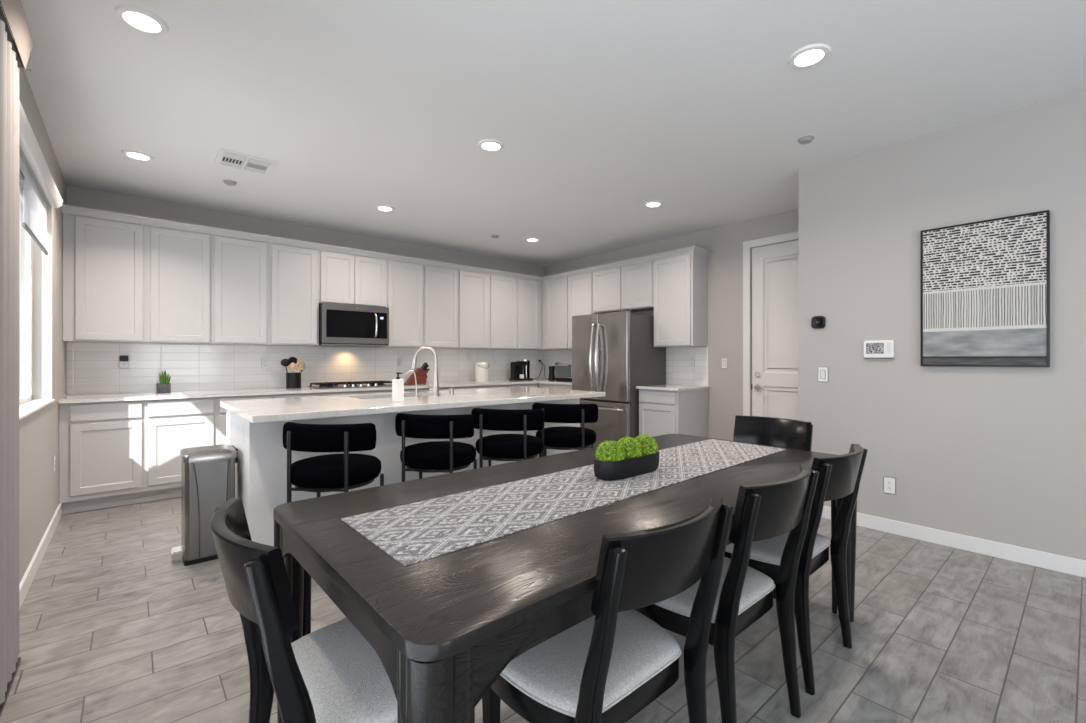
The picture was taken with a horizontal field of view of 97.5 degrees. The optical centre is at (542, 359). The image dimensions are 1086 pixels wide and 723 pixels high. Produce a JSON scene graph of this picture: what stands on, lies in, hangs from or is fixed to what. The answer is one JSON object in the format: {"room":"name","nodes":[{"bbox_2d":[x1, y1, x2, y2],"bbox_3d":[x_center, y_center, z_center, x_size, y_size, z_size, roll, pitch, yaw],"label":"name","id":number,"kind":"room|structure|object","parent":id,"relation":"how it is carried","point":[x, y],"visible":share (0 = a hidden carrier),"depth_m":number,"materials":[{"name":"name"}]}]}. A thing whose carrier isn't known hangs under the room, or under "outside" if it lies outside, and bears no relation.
{"room":"kitchen dining room","nodes":[
{"label":"kitchen dining room","id":0,"kind":"room"},
{"bbox_2d":[0,5,65,583],"bbox_3d":[-1.107,-0.147,0.521,0.150,2.740,9.438,0,0,-41],"label":"wall","id":1,"kind":"structure","parent":0,"point":[38,431],"depth_m":3.31,"materials":[{"name":"grey paint"}]},
{"bbox_2d":[0,0,33,70],"bbox_3d":[-1.635,-1.254,1.335,0.116,0.130,1.600,0,0,-41],"label":"valance","id":2,"kind":"object","parent":1,"relation":"attached to","point":[22,42],"visible":0.76,"depth_m":1.79,"materials":[{"name":"grey fabric"}]},
{"bbox_2d":[0,20,18,703],"bbox_3d":[-1.634,0.008,1.356,0.028,2.370,1.550,0,0,-41],"label":"drape","id":3,"kind":"object","parent":2,"relation":"hanging from","point":[9,71],"visible":1,"depth_m":1.76,"materials":[{"name":"grey fabric"}]},
{"bbox_2d":[19,185,54,419],"bbox_3d":[-2.909,-0.390,2.626,0.145,1.374,1.880,0,0,-41],"label":"window","id":4,"kind":"structure","parent":1,"relation":"in","point":[27,406],"depth_m":3.26,"materials":[{"name":"white paint"}]},
{"bbox_2d":[19,100,62,254],"bbox_3d":[-2.814,-0.943,2.627,0.086,0.432,1.956,0,0,-41],"label":"roller shade","id":5,"kind":"object","parent":4,"relation":"attached to","point":[34,223],"visible":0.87,"depth_m":2.76,"materials":[{"name":"white fabric"}]},
{"bbox_2d":[19,503,61,610],"bbox_3d":[-2.536,1.173,2.295,0.014,0.100,3.850,0,0,-41],"label":"baseboard","id":6,"kind":"structure","parent":1,"relation":"attached to","point":[24,586],"depth_m":2.78,"materials":[{"name":"white paint"}]},
{"bbox_2d":[53,455,54,471],"bbox_3d":[-3.537,0.753,3.445,0.008,0.116,0.072,0,0,-41],"label":"outlet","id":7,"kind":"object","parent":1,"relation":"attached to","point":[54,455],"visible":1,"depth_m":3.43,"materials":[{"name":"white plastic"}]},
{"bbox_2d":[156,383,170,392],"bbox_3d":[-3.517,0.265,4.415,0.104,0.088,0.090,0,0,-41],"label":"pot","id":8,"kind":"object","parent":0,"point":[160,387],"depth_m":4.38,"materials":[{"name":"stone"}]},
{"bbox_2d":[66,185,543,394],"bbox_3d":[-2.113,-0.147,5.994,5.801,2.740,0.150,0,0,-41],"label":"wall","id":9,"kind":"structure","parent":0,"point":[75,196],"depth_m":5.14,"materials":[{"name":"grey paint"}]},
{"bbox_2d":[63,214,146,342],"bbox_3d":[-3.829,-0.679,4.181,0.528,1.055,0.340,0,0,-41],"label":"upper cabinet","id":10,"kind":"object","parent":9,"relation":"attached to","point":[105,261],"visible":1,"depth_m":4.05,"materials":[{"name":"white paint"}]},
{"bbox_2d":[147,226,211,343],"bbox_3d":[-3.449,-0.679,4.510,0.478,1.055,0.340,0,0,-41],"label":"upper cabinet","id":11,"kind":"object","parent":9,"relation":"attached to","point":[179,262],"visible":0.9,"depth_m":4.38,"materials":[{"name":"white paint"}]},
{"bbox_2d":[212,235,267,344],"bbox_3d":[-3.088,-0.679,4.823,0.477,1.055,0.340,0,0,-41],"label":"upper cabinet","id":12,"kind":"object","parent":9,"relation":"attached to","point":[239,266],"visible":0.9,"depth_m":4.68,"materials":[{"name":"white paint"}]},
{"bbox_2d":[268,243,318,345],"bbox_3d":[-2.724,-0.679,5.139,0.487,1.055,0.340,0,0,-41],"label":"upper cabinet","id":13,"kind":"object","parent":9,"relation":"attached to","point":[293,272],"visible":0.9,"depth_m":5.01,"materials":[{"name":"white paint"}]},
{"bbox_2d":[67,342,543,394],"bbox_3d":[-2.064,0.079,5.930,5.487,0.460,0.010,0,0,-41],"label":"backsplash","id":14,"kind":"structure","parent":9,"relation":"attached to","point":[92,368],"depth_m":5.01,"materials":[{"name":"white tile"}]},
{"bbox_2d":[119,356,128,367],"bbox_3d":[-3.848,0.023,4.371,0.072,0.116,0.008,0,0,-41],"label":"outlet","id":15,"kind":"object","parent":14,"relation":"attached to","point":[122,364],"visible":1,"depth_m":4.37,"materials":[{"name":"white plastic"}]},
{"bbox_2d":[120,355,127,360],"bbox_3d":[-3.836,-0.009,4.357,0.060,0.055,0.026,0,0,-41],"label":"plug","id":16,"kind":"object","parent":15,"relation":"attached to","point":[122,357],"visible":1,"depth_m":4.35,"materials":[{"name":"black plastic"}]},
{"bbox_2d":[261,358,268,368],"bbox_3d":[-2.988,0.040,5.117,0.072,0.116,0.008,0,0,-41],"label":"outlet","id":17,"kind":"object","parent":14,"relation":"attached to","point":[264,361],"visible":1,"depth_m":5.12,"materials":[{"name":"white plastic"}]},
{"bbox_2d":[397,358,402,366],"bbox_3d":[-1.835,0.040,6.116,0.072,0.116,0.009,0,0,-41],"label":"light switch","id":18,"kind":"object","parent":14,"relation":"attached to","point":[399,360],"visible":1,"depth_m":6.11,"materials":[{"name":"white plastic"}]},
{"bbox_2d":[467,351,471,359],"bbox_3d":[-1.050,-0.057,6.797,0.072,0.116,0.008,0,0,-41],"label":"outlet","id":19,"kind":"object","parent":14,"relation":"attached to","point":[469,353],"visible":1,"depth_m":6.79,"materials":[{"name":"white plastic"}]},
{"bbox_2d":[319,250,386,307],"bbox_3d":[-2.253,-0.912,5.547,0.760,0.590,0.340,0,0,-41],"label":"upper cabinet","id":20,"kind":"object","parent":9,"relation":"attached to","point":[344,279],"visible":0.86,"depth_m":5.40,"materials":[{"name":"white paint"}]},
{"bbox_2d":[319,303,388,346],"bbox_3d":[-2.210,-0.382,5.498,0.752,0.450,0.468,0,0,-41],"label":"microwave","id":21,"kind":"object","parent":20,"relation":"attached to","point":[339,325],"visible":0.99,"depth_m":5.34,"materials":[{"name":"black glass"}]},
{"bbox_2d":[383,260,423,347],"bbox_3d":[-1.784,-0.679,5.953,0.480,1.055,0.340,0,0,-41],"label":"upper cabinet","id":22,"kind":"object","parent":9,"relation":"attached to","point":[405,280],"visible":0.82,"depth_m":5.83,"materials":[{"name":"white paint"}]},
{"bbox_2d":[424,265,457,347],"bbox_3d":[-1.416,-0.679,6.273,0.496,1.055,0.340,0,0,-41],"label":"upper cabinet","id":23,"kind":"object","parent":9,"relation":"attached to","point":[440,283],"visible":0.79,"depth_m":6.14,"materials":[{"name":"white paint"}]},
{"bbox_2d":[447,270,488,348],"bbox_3d":[-1.043,-0.679,6.596,0.490,1.055,0.340,0,0,-41],"label":"upper cabinet","id":24,"kind":"object","parent":9,"relation":"attached to","point":[473,287],"visible":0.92,"depth_m":6.47,"materials":[{"name":"white paint"}]},
{"bbox_2d":[489,274,541,349],"bbox_3d":[-0.486,-0.679,7.080,0.986,1.055,0.340,0,0,-41],"label":"upper cabinet","id":25,"kind":"object","parent":9,"relation":"attached to","point":[515,304],"visible":0.91,"depth_m":6.93,"materials":[{"name":"white paint"}]},
{"bbox_2d":[0,0,1085,265],"bbox_3d":[1.011,-1.577,2.391,5.801,0.120,9.688,0,0,-41],"label":"ceiling","id":26,"kind":"structure","parent":0,"point":[600,110],"depth_m":2.75,"materials":[{"name":"white paint"}]},
{"bbox_2d":[121,149,154,160],"bbox_3d":[-3.005,-1.511,3.531,0.190,0.012,0.190,0,0,-41],"label":"recessed light","id":27,"kind":"object","parent":26,"relation":"in","point":[134,154],"visible":1,"depth_m":3.52,"materials":[{"name":"white plastic"}]},
{"bbox_2d":[114,4,168,35],"bbox_3d":[-1.791,-1.511,2.127,0.190,0.012,0.190,0,0,-41],"label":"recessed light","id":28,"kind":"object","parent":26,"relation":"in","point":[142,20],"visible":1,"depth_m":2.11,"materials":[{"name":"white plastic"}]},
{"bbox_2d":[223,180,236,185],"bbox_3d":[-2.672,-1.506,4.063,0.100,0.022,0.100,0,0,-41],"label":"smoke detector","id":29,"kind":"object","parent":26,"relation":"attached to","point":[227,182],"visible":1,"depth_m":4.04,"materials":[{"name":"grey plastic"}]},
{"bbox_2d":[213,148,276,175],"bbox_3d":[-2.293,-1.511,3.663,0.370,0.012,0.350,0,0,-41],"label":"ceiling vent","id":30,"kind":"object","parent":26,"relation":"in","point":[224,158],"visible":1,"depth_m":3.64,"materials":[{"name":"white plastic"}]},
{"bbox_2d":[375,205,394,211],"bbox_3d":[-1.582,-1.511,4.764,0.190,0.012,0.190,0,0,-41],"label":"recessed light","id":31,"kind":"object","parent":26,"relation":"in","point":[385,208],"visible":1,"depth_m":4.76,"materials":[{"name":"white plastic"}]},
{"bbox_2d":[477,139,503,151],"bbox_3d":[-0.368,-1.511,3.366,0.190,0.012,0.190,0,0,-41],"label":"recessed light","id":32,"kind":"object","parent":26,"relation":"in","point":[490,145],"visible":1,"depth_m":3.36,"materials":[{"name":"white plastic"}]},
{"bbox_2d":[525,238,539,241],"bbox_3d":[-0.132,-1.511,6.014,0.190,0.012,0.190,0,0,-41],"label":"recessed light","id":33,"kind":"object","parent":26,"relation":"in","point":[526,239],"visible":1,"depth_m":5.99,"materials":[{"name":"white plastic"}]},
{"bbox_2d":[643,201,662,207],"bbox_3d":[1.075,-1.511,4.638,0.190,0.012,0.190,0,0,-41],"label":"recessed light","id":34,"kind":"object","parent":26,"relation":"in","point":[650,204],"visible":1,"depth_m":4.63,"materials":[{"name":"white plastic"}]},
{"bbox_2d":[798,136,813,143],"bbox_3d":[1.808,-1.506,3.273,0.100,0.022,0.100,0,0,-41],"label":"smoke detector","id":35,"kind":"object","parent":26,"relation":"attached to","point":[806,139],"visible":1,"depth_m":3.25,"materials":[{"name":"grey plastic"}]},
{"bbox_2d":[788,43,830,68],"bbox_3d":[1.330,-1.511,2.379,0.190,0.012,0.190,0,0,-41],"label":"recessed light","id":36,"kind":"object","parent":26,"relation":"in","point":[811,55],"visible":1,"depth_m":2.37,"materials":[{"name":"white plastic"}]},
{"bbox_2d":[0,497,1085,722],"bbox_3d":[1.011,1.263,2.391,5.801,0.080,9.688,0,0,-41],"label":"floor","id":37,"kind":"structure","parent":0,"point":[113,628],"depth_m":2.06,"materials":[{"name":"grey tile"}]},
{"bbox_2d":[0,657,20,716],"bbox_3d":[-1.228,1.215,0.855,0.065,0.016,2.800,0,0,-41],"label":"floor track","id":38,"kind":"object","parent":37,"relation":"on","point":[10,683],"visible":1,"depth_m":1.76,"materials":[{"name":"grey"}]},
{"bbox_2d":[59,400,143,513],"bbox_3d":[-3.752,0.781,4.076,0.506,0.884,0.599,0,0,-41],"label":"base cabinet","id":39,"kind":"object","parent":37,"relation":"on","point":[101,444],"visible":0.87,"depth_m":3.85,"materials":[{"name":"white paint"}]},
{"bbox_2d":[144,397,216,501],"bbox_3d":[-3.368,0.781,4.409,0.512,0.884,0.599,0,0,-41],"label":"base cabinet","id":40,"kind":"object","parent":37,"relation":"on","point":[171,426],"visible":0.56,"depth_m":4.14,"materials":[{"name":"white paint"}]},
{"bbox_2d":[170,444,237,565],"bbox_3d":[-2.129,0.891,2.996,0.339,0.664,0.308,0,0,-41],"label":"trash can","id":41,"kind":"object","parent":37,"relation":"on","point":[207,472],"visible":0.84,"depth_m":2.88,"materials":[{"name":"silver metal"}]},
{"bbox_2d":[217,392,320,444],"bbox_3d":[-2.834,0.781,4.872,0.900,0.884,0.599,0,0,-41],"label":"base cabinet","id":42,"kind":"object","parent":37,"relation":"on","point":[221,412],"visible":0.18,"depth_m":4.40,"materials":[{"name":"white paint"}]},
{"bbox_2d":[210,498,396,722],"bbox_3d":[-0.497,0.790,1.192,0.551,0.866,0.484,0,0,-41],"label":"dining chair","id":43,"kind":"object","parent":37,"relation":"on","point":[332,673],"visible":0.64,"depth_m":1.04,"materials":[{"name":"black wood"}]},
{"bbox_2d":[283,422,383,502],"bbox_3d":[-1.221,0.792,2.806,0.553,0.862,0.488,0,0,4],"label":"bar stool","id":44,"kind":"object","parent":37,"relation":"on","point":[342,472],"visible":0.92,"depth_m":2.63,"materials":[{"name":"black fabric"}]},
{"bbox_2d":[321,389,391,395],"bbox_3d":[-2.162,0.781,5.455,0.880,0.884,0.599,0,0,-41],"label":"base cabinet","id":45,"kind":"object","parent":37,"relation":"on","point":[388,390],"visible":0.04,"depth_m":5.17,"materials":[{"name":"white paint"}]},
{"bbox_2d":[220,387,604,545],"bbox_3d":[-0.908,0.766,4.029,2.894,0.914,1.240,0,0,-41],"label":"kitchen island","id":46,"kind":"object","parent":37,"relation":"on","point":[261,466],"visible":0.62,"depth_m":3.24,"materials":[{"name":"white paint"}]},
{"bbox_2d":[392,372,403,401],"bbox_3d":[-1.062,0.202,3.487,0.072,0.214,0.060,0,0,-41],"label":"soap dispenser","id":47,"kind":"object","parent":46,"relation":"on","point":[397,384],"visible":0.99,"depth_m":3.46,"materials":[{"name":"white plastic"}]},
{"bbox_2d":[406,370,421,396],"bbox_3d":[-1.057,0.197,3.894,0.136,0.224,0.035,0,0,-30],"label":"tap","id":48,"kind":"object","parent":46,"relation":"on","point":[416,391],"visible":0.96,"depth_m":3.90,"materials":[{"name":"grey metal"}]},
{"bbox_2d":[411,346,438,395],"bbox_3d":[-0.991,0.099,4.010,0.232,0.420,0.059,0,0,-14],"label":"kitchen faucet","id":49,"kind":"object","parent":46,"relation":"on","point":[435,389],"visible":0.98,"depth_m":4.01,"materials":[{"name":"grey metal"}]},
{"bbox_2d":[449,388,453,394],"bbox_3d":[-0.796,0.278,4.147,0.040,0.062,0.040,0,0,-41],"label":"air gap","id":50,"kind":"object","parent":46,"relation":"in","point":[451,390],"visible":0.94,"depth_m":4.13,"materials":[{"name":"grey metal"}]},
{"bbox_2d":[395,413,476,481],"bbox_3d":[-0.714,0.792,3.255,0.553,0.862,0.488,0,0,9],"label":"bar stool","id":51,"kind":"object","parent":37,"relation":"on","point":[450,456],"visible":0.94,"depth_m":3.08,"materials":[{"name":"black fabric"}]},
{"bbox_2d":[404,386,475,391],"bbox_3d":[-1.444,0.781,6.077,1.020,0.884,0.599,0,0,-41],"label":"base cabinet","id":52,"kind":"object","parent":37,"relation":"on","point":[458,387],"visible":0.08,"depth_m":5.88,"materials":[{"name":"white paint"}]},
{"bbox_2d":[476,383,537,388],"bbox_3d":[-0.658,0.781,6.758,1.060,0.884,0.599,0,0,-41],"label":"base cabinet","id":53,"kind":"object","parent":37,"relation":"on","point":[529,384],"visible":0.15,"depth_m":6.55,"materials":[{"name":"white paint"}]},
{"bbox_2d":[471,408,543,467],"bbox_3d":[-0.253,0.792,3.595,0.553,0.862,0.488,0,0,10],"label":"bar stool","id":54,"kind":"object","parent":37,"relation":"on","point":[498,447],"visible":0.91,"depth_m":3.42,"materials":[{"name":"black fabric"}]},
{"bbox_2d":[539,383,571,389],"bbox_3d":[0.421,0.781,6.790,0.628,0.884,0.788,0,0,-41],"label":"base cabinet","id":55,"kind":"object","parent":37,"relation":"on","point":[541,385],"visible":0.06,"depth_m":6.61,"materials":[{"name":"white paint"}]},
{"bbox_2d":[58,379,571,403],"bbox_3d":[-1.613,0.324,5.409,5.488,0.030,1.366,0,0,-41],"label":"countertop","id":56,"kind":"structure","parent":55,"relation":"on","point":[259,391],"depth_m":4.60,"materials":[{"name":"white stone"}]},
{"bbox_2d":[156,370,170,392],"bbox_3d":[-3.517,0.202,4.415,0.104,0.215,0.090,0,0,-41],"label":"succulent","id":57,"kind":"object","parent":56,"relation":"on","point":[164,386],"visible":1,"depth_m":4.39,"materials":[{"name":"plant"}]},
{"bbox_2d":[286,372,300,388],"bbox_3d":[-2.681,0.225,5.114,0.146,0.168,0.146,0,0,-41],"label":"utensil crock","id":58,"kind":"object","parent":56,"relation":"on","point":[293,380],"visible":0.96,"depth_m":5.05,"materials":[{"name":"black ceramic"}]},
{"bbox_2d":[281,359,290,372],"bbox_3d":[-2.731,0.142,5.058,0.102,0.304,0.072,0,0,-41],"label":"ladle","id":59,"kind":"object","parent":58,"relation":"in","point":[285,362],"visible":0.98,"depth_m":5.03,"materials":[{"name":"black plastic"}]},
{"bbox_2d":[289,357,296,363],"bbox_3d":[-2.700,0.132,5.137,0.091,0.323,0.072,0,0,-41],"label":"serving spoon","id":60,"kind":"object","parent":58,"relation":"in","point":[292,359],"visible":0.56,"depth_m":5.12,"materials":[{"name":"black plastic"}]},
{"bbox_2d":[290,362,295,372],"bbox_3d":[-2.663,0.162,5.063,0.036,0.263,0.053,0,0,18],"label":"wooden spoon","id":61,"kind":"object","parent":58,"relation":"in","point":[292,365],"visible":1,"depth_m":5.06,"materials":[{"name":"brown wood"}]},
{"bbox_2d":[297,360,302,372],"bbox_3d":[-2.614,0.151,5.109,0.074,0.286,0.026,0,0,-21],"label":"spatula","id":62,"kind":"object","parent":58,"relation":"in","point":[299,368],"visible":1,"depth_m":5.11,"materials":[{"name":"brown wood"}]},
{"bbox_2d":[308,381,391,388],"bbox_3d":[-2.145,0.284,5.420,0.860,0.050,0.470,0,0,-41],"label":"gas cooktop","id":63,"kind":"object","parent":56,"relation":"in","point":[354,384],"visible":0.94,"depth_m":5.30,"materials":[{"name":"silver metal"}]},
{"bbox_2d":[404,368,427,384],"bbox_3d":[-1.588,0.206,5.929,0.280,0.205,0.100,0,0,-41],"label":"knife block","id":64,"kind":"object","parent":56,"relation":"on","point":[421,375],"visible":0.84,"depth_m":5.91,"materials":[{"name":"brown wood"}]},
{"bbox_2d":[475,362,488,381],"bbox_3d":[-0.851,0.174,6.660,0.194,0.270,0.205,0,0,-41],"label":"canister","id":65,"kind":"object","parent":56,"relation":"on","point":[481,369],"visible":1,"depth_m":6.59,"materials":[{"name":"white ceramic"}]},
{"bbox_2d":[509,360,532,380],"bbox_3d":[-0.321,0.155,7.075,0.285,0.308,0.230,0,0,-41],"label":"coffee maker","id":66,"kind":"object","parent":56,"relation":"on","point":[520,370],"visible":1,"depth_m":7.02,"materials":[{"name":"black plastic"}]},
{"bbox_2d":[548,366,554,380],"bbox_3d":[0.143,0.202,6.984,0.111,0.215,0.137,0,0,-41],"label":"grinder","id":67,"kind":"object","parent":56,"relation":"on","point":[551,368],"visible":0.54,"depth_m":6.96,"materials":[{"name":"black plastic"}]},
{"bbox_2d":[554,362,571,380],"bbox_3d":[0.422,0.176,6.813,0.416,0.265,0.400,0,0,-38],"label":"toaster oven","id":68,"kind":"object","parent":56,"relation":"on","point":[563,371],"visible":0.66,"depth_m":6.71,"materials":[{"name":"silver metal"}]},
{"bbox_2d":[273,434,856,722],"bbox_3d":[0.314,0.843,1.875,2.255,0.760,1.016,0,0,-41],"label":"dining table","id":69,"kind":"object","parent":37,"relation":"on","point":[442,629],"visible":0.54,"depth_m":1.06,"materials":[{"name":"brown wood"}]},
{"bbox_2d":[341,439,786,565],"bbox_3d":[0.334,0.462,1.912,2.086,0.002,0.416,0,0,-41],"label":"table runner","id":70,"kind":"object","parent":69,"relation":"on","point":[412,533],"visible":0.86,"depth_m":1.50,"materials":[{"name":"grey fabric"}]},
{"bbox_2d":[594,451,658,479],"bbox_3d":[0.344,0.422,1.929,0.356,0.075,0.121,0,0,-41],"label":"planter","id":71,"kind":"object","parent":70,"relation":"on","point":[622,469],"visible":0.74,"depth_m":1.83,"materials":[{"name":"black ceramic"}]},
{"bbox_2d":[595,440,624,460],"bbox_3d":[0.261,0.366,1.857,0.117,0.104,0.115,0,0,-41],"label":"moss ball","id":72,"kind":"object","parent":71,"relation":"in","point":[612,450],"visible":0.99,"depth_m":1.82,"materials":[{"name":"green plant"}]},
{"bbox_2d":[617,437,642,459],"bbox_3d":[0.344,0.364,1.929,0.113,0.102,0.115,0,0,33],"label":"moss ball","id":73,"kind":"object","parent":71,"relation":"in","point":[632,448],"visible":0.7,"depth_m":1.89,"materials":[{"name":"green plant"}]},
{"bbox_2d":[636,434,658,456],"bbox_3d":[0.426,0.367,2.000,0.119,0.103,0.118,0,0,-41],"label":"moss ball","id":74,"kind":"object","parent":71,"relation":"in","point":[649,446],"visible":0.66,"depth_m":1.96,"materials":[{"name":"green plant"}]},
{"bbox_2d":[532,403,597,456],"bbox_3d":[0.194,0.792,4.016,0.553,0.862,0.488,0,0,10],"label":"bar stool","id":75,"kind":"object","parent":37,"relation":"on","point":[559,437],"visible":0.81,"depth_m":3.84,"materials":[{"name":"black fabric"}]},
{"bbox_2d":[482,495,733,722],"bbox_3d":[0.158,0.790,1.255,0.484,0.866,0.551,0,0,-41],"label":"dining chair","id":76,"kind":"object","parent":37,"relation":"on","point":[609,666],"visible":0.77,"depth_m":1.13,"materials":[{"name":"black wood"}]},
{"bbox_2d":[572,309,665,448],"bbox_3d":[0.915,0.313,5.991,0.868,1.780,0.905,0,0,-41],"label":"refrigerator","id":77,"kind":"object","parent":37,"relation":"on","point":[614,353],"visible":0.66,"depth_m":5.65,"materials":[{"name":"grey metal"}]},
{"bbox_2d":[639,389,707,437],"bbox_3d":[1.511,0.781,5.532,0.628,0.884,0.530,0,0,-41],"label":"base cabinet","id":78,"kind":"object","parent":37,"relation":"on","point":[661,412],"visible":0.54,"depth_m":5.33,"materials":[{"name":"white paint"}]},
{"bbox_2d":[636,384,709,390],"bbox_3d":[1.505,0.324,5.512,0.642,0.030,0.558,0,0,-41],"label":"countertop","id":79,"kind":"structure","parent":78,"relation":"on","point":[668,387],"depth_m":5.38,"materials":[{"name":"white stone"}]},
{"bbox_2d":[634,464,818,722],"bbox_3d":[0.596,0.790,1.635,0.484,0.866,0.551,0,0,-41],"label":"dining chair","id":80,"kind":"object","parent":37,"relation":"on","point":[763,511],"visible":0.68,"depth_m":1.45,"materials":[{"name":"black wood"}]},
{"bbox_2d":[733,415,812,598],"bbox_3d":[1.220,0.790,2.742,0.551,0.866,0.484,0,0,-41],"label":"dining chair","id":81,"kind":"object","parent":37,"relation":"on","point":[769,431],"visible":0.15,"depth_m":2.88,"materials":[{"name":"black wood"}]},
{"bbox_2d":[708,444,867,694],"bbox_3d":[1.024,0.790,2.022,0.484,0.866,0.551,0,0,-41],"label":"dining chair","id":82,"kind":"object","parent":37,"relation":"on","point":[839,476],"visible":0.59,"depth_m":1.84,"materials":[{"name":"black wood"}]},
{"bbox_2d":[544,209,797,440],"bbox_3d":[1.478,-0.147,6.166,0.150,2.740,4.295,0,0,-41],"label":"wall","id":83,"kind":"structure","parent":0,"point":[725,262],"depth_m":5.39,"materials":[{"name":"grey paint"}]},
{"bbox_2d":[544,350,571,378],"bbox_3d":[0.466,0.079,7.211,0.010,0.460,1.366,0,0,-41],"label":"backsplash","id":84,"kind":"structure","parent":83,"relation":"attached to","point":[551,357],"depth_m":7.53,"materials":[{"name":"white tile"}]},
{"bbox_2d":[542,272,597,349],"bbox_3d":[0.448,-0.679,6.982,0.335,1.055,1.064,0,0,-41],"label":"upper cabinet","id":85,"kind":"object","parent":83,"relation":"attached to","point":[564,298],"visible":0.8,"depth_m":6.91,"materials":[{"name":"white paint"}]},
{"bbox_2d":[593,260,653,313],"bbox_3d":[1.121,-0.919,6.206,0.335,0.575,0.990,0,0,-41],"label":"upper cabinet","id":86,"kind":"object","parent":83,"relation":"attached to","point":[617,289],"visible":0.88,"depth_m":6.05,"materials":[{"name":"white paint"}]},
{"bbox_2d":[654,253,707,346],"bbox_3d":[1.619,-0.679,5.632,0.335,1.055,0.530,0,0,-41],"label":"upper cabinet","id":87,"kind":"object","parent":83,"relation":"attached to","point":[681,281],"visible":1,"depth_m":5.48,"materials":[{"name":"white paint"}]},
{"bbox_2d":[62,204,711,280],"bbox_3d":[-0.988,-1.226,4.697,5.501,0.062,2.643,0,0,-41],"label":"crown molding","id":88,"kind":"structure","parent":87,"relation":"attached to","point":[66,209],"depth_m":5.28,"materials":[{"name":"white paint"}]},
{"bbox_2d":[666,347,707,385],"bbox_3d":[1.730,0.079,5.752,0.010,0.460,0.575,0,0,-41],"label":"backsplash","id":89,"kind":"structure","parent":83,"relation":"attached to","point":[678,372],"depth_m":5.74,"materials":[{"name":"white tile"}]},
{"bbox_2d":[689,360,694,368],"bbox_3d":[1.777,0.058,5.684,0.008,0.116,0.072,0,0,-41],"label":"outlet","id":90,"kind":"object","parent":89,"relation":"attached to","point":[691,362],"visible":1,"depth_m":5.68,"materials":[{"name":"white plastic"}]},
{"bbox_2d":[722,358,727,367],"bbox_3d":[2.053,0.043,5.380,0.009,0.116,0.072,0,0,-41],"label":"light switch","id":91,"kind":"object","parent":83,"relation":"attached to","point":[724,360],"visible":1,"depth_m":5.37,"materials":[{"name":"white plastic"}]},
{"bbox_2d":[743,231,797,415],"bbox_3d":[2.505,-0.032,4.852,0.020,2.510,0.950,0,0,-41],"label":"trim","id":92,"kind":"structure","parent":83,"relation":"attached to","point":[747,245],"depth_m":5.17,"materials":[{"name":"white paint"}]},
{"bbox_2d":[751,240,797,419],"bbox_3d":[2.537,0.003,4.838,0.110,2.421,0.859,0,0,-41],"label":"door","id":93,"kind":"structure","parent":83,"relation":"in","point":[774,386],"depth_m":4.99,"materials":[{"name":"white paint"}]},
{"bbox_2d":[798,89,1085,559],"bbox_3d":[4.181,-0.147,2.264,1.178,2.740,5.143,0,0,-41],"label":"wall","id":94,"kind":"structure","parent":0,"point":[997,454],"depth_m":3.14,"materials":[{"name":"grey paint"}]},
{"bbox_2d":[811,316,825,328],"bbox_3d":[2.140,-0.289,3.698,0.026,0.096,0.096,0,0,-41],"label":"thermostat","id":95,"kind":"object","parent":94,"relation":"attached to","point":[817,322],"visible":1,"depth_m":3.69,"materials":[{"name":"black plastic"}]},
{"bbox_2d":[818,367,827,381],"bbox_3d":[2.166,0.115,3.681,0.009,0.116,0.072,0,0,-41],"label":"light switch","id":96,"kind":"object","parent":94,"relation":"attached to","point":[822,371],"visible":1,"depth_m":3.68,"materials":[{"name":"white plastic"}]},
{"bbox_2d":[864,340,893,358],"bbox_3d":[2.397,-0.071,3.398,0.030,0.132,0.180,0,0,-41],"label":"panel","id":97,"kind":"object","parent":94,"relation":"attached to","point":[873,349],"visible":1,"depth_m":3.39,"materials":[{"name":"white plastic"}]},
{"bbox_2d":[884,476,895,493],"bbox_3d":[2.446,0.888,3.358,0.008,0.116,0.072,0,0,-41],"label":"outlet","id":98,"kind":"object","parent":94,"relation":"attached to","point":[889,482],"visible":1,"depth_m":3.36,"materials":[{"name":"white plastic"}]},
{"bbox_2d":[821,506,1085,577],"bbox_3d":[4.114,1.175,2.216,1.042,0.095,5.157,0,0,-41],"label":"baseboard","id":99,"kind":"structure","parent":94,"relation":"attached to","point":[1064,564],"depth_m":3.01,"materials":[{"name":"white paint"}]},
{"bbox_2d":[921,210,1049,366],"bbox_3d":[2.747,-0.410,2.986,0.041,0.910,0.594,0,0,-41],"label":"wall art","id":100,"kind":"object","parent":94,"relation":"attached to","point":[985,285],"visible":1,"depth_m":2.95,"materials":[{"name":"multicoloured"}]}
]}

